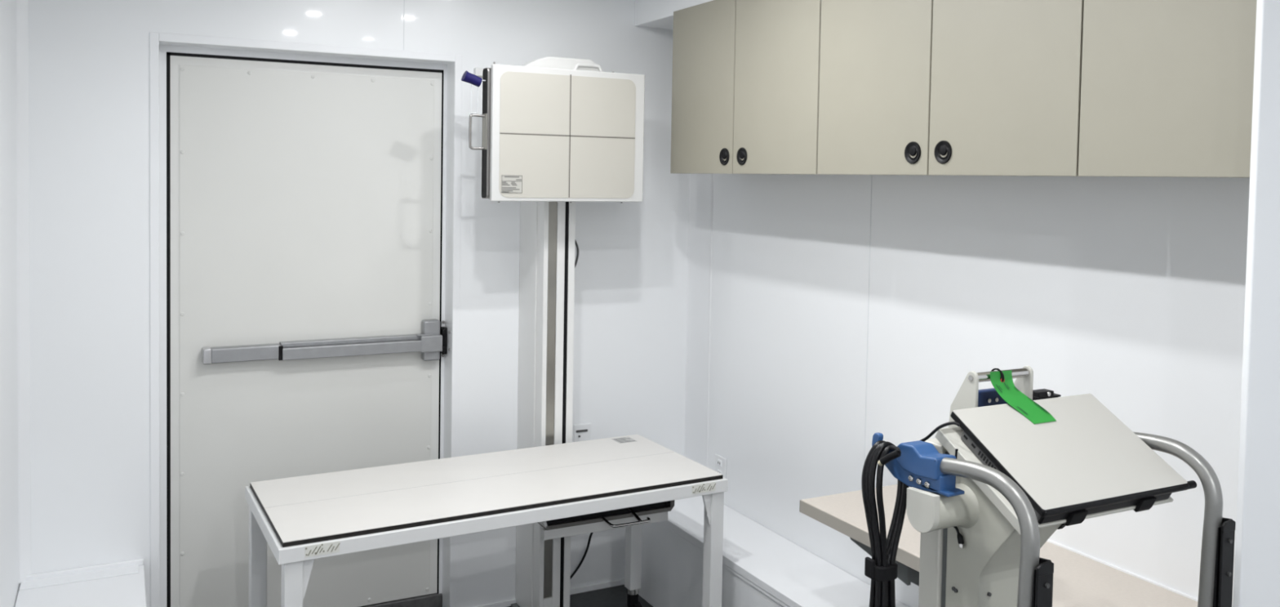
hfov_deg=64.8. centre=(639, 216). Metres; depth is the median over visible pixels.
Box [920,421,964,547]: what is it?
cable
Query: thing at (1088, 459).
panel
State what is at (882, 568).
cable bundle
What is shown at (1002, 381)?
tag
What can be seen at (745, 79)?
upper cabinet
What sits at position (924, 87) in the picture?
upper cabinet
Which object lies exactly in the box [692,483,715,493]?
print
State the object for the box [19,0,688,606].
wall
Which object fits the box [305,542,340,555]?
print
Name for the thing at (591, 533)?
cord
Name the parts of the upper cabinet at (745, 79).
door, door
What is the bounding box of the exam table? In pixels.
[244,434,728,606]
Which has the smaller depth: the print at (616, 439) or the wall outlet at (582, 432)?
the print at (616, 439)
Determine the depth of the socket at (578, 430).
3.86 m
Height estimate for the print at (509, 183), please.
0.057 m
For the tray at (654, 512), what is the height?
0.117 m
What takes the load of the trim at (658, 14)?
attached to the wall at (1126, 292)
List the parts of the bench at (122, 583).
edge trim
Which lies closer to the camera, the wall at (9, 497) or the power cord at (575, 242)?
the wall at (9, 497)
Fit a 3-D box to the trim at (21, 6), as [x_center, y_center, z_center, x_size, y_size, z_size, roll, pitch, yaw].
[-1.829,0.101,2.989,0.030,1.990,0.030,0,2,-27]
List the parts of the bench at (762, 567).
edge trim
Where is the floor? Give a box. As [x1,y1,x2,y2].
[507,584,653,606]
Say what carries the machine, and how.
on the floor
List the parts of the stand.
safety cord, pull handle, latch plate, detector panel, handle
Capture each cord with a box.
[569,532,592,579]
[574,239,578,267]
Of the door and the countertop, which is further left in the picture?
the door
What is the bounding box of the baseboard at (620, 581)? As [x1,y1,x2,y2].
[474,577,624,606]
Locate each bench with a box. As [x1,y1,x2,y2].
[14,558,146,606]
[638,495,908,606]
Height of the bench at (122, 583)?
0.375 m
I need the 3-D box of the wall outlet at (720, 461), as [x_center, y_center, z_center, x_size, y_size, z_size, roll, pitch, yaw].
[0.307,0.964,3.869,0.011,0.090,0.076,0,2,-27]
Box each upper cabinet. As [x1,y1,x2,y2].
[670,0,821,174]
[817,0,1084,176]
[1078,0,1257,177]
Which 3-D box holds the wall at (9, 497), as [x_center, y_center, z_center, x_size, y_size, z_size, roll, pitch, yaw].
[-0.589,0.398,0.448,0.100,2.350,5.703,0,2,-27]
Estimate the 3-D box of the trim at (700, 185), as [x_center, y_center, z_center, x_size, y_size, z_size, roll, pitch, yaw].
[0.236,0.179,3.991,0.022,1.827,0.150,0,2,-27]
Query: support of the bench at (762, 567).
on the floor
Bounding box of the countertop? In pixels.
[799,484,1198,606]
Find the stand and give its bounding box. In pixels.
[461,56,644,606]
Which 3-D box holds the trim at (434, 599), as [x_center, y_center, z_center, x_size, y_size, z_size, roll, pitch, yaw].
[-1.174,1.421,3.556,0.949,0.052,0.093,0,2,-27]
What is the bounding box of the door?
[166,52,443,606]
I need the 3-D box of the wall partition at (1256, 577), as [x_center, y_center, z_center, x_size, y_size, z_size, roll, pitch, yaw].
[1.183,0.377,1.799,0.352,2.350,0.013,0,2,-27]
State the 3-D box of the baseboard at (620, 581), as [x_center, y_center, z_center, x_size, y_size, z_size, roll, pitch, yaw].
[-0.360,1.439,3.822,0.689,0.022,0.008,0,2,-27]
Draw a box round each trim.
[15,0,31,583]
[149,31,462,606]
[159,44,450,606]
[359,592,442,606]
[403,0,404,49]
[634,0,713,29]
[684,173,713,466]
[864,175,872,461]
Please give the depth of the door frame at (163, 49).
3.29 m
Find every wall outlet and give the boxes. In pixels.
[573,422,591,441]
[715,453,726,477]
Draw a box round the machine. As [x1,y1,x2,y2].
[871,365,1235,606]
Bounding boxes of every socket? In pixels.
[576,428,587,432]
[717,458,721,466]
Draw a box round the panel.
[950,393,1196,523]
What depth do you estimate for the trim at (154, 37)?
3.24 m
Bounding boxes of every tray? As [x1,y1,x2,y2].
[537,499,675,539]
[935,426,1173,533]
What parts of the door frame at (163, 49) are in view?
strike plate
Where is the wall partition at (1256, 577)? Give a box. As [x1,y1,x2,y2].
[1232,0,1279,606]
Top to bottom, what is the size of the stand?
2.004 m
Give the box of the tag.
[990,368,1056,423]
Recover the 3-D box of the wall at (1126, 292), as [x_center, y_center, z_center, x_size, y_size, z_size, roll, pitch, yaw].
[1.562,0.393,1.559,0.100,2.350,5.703,0,2,-27]
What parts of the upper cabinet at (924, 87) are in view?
door, door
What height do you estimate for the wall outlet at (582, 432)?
0.115 m
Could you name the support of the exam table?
on the floor
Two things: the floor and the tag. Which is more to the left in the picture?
the floor
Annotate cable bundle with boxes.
[861,440,908,606]
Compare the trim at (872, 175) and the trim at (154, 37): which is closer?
the trim at (872, 175)
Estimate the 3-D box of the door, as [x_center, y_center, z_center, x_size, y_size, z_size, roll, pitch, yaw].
[-1.131,0.434,3.482,0.912,1.930,0.107,0,2,-27]
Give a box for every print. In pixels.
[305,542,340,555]
[501,174,522,192]
[614,437,635,442]
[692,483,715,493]
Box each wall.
[0,0,19,606]
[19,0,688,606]
[707,173,1249,606]
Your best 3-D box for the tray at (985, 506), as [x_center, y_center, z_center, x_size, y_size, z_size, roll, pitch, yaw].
[0.677,0.410,1.651,0.332,0.121,0.204,0,2,-27]

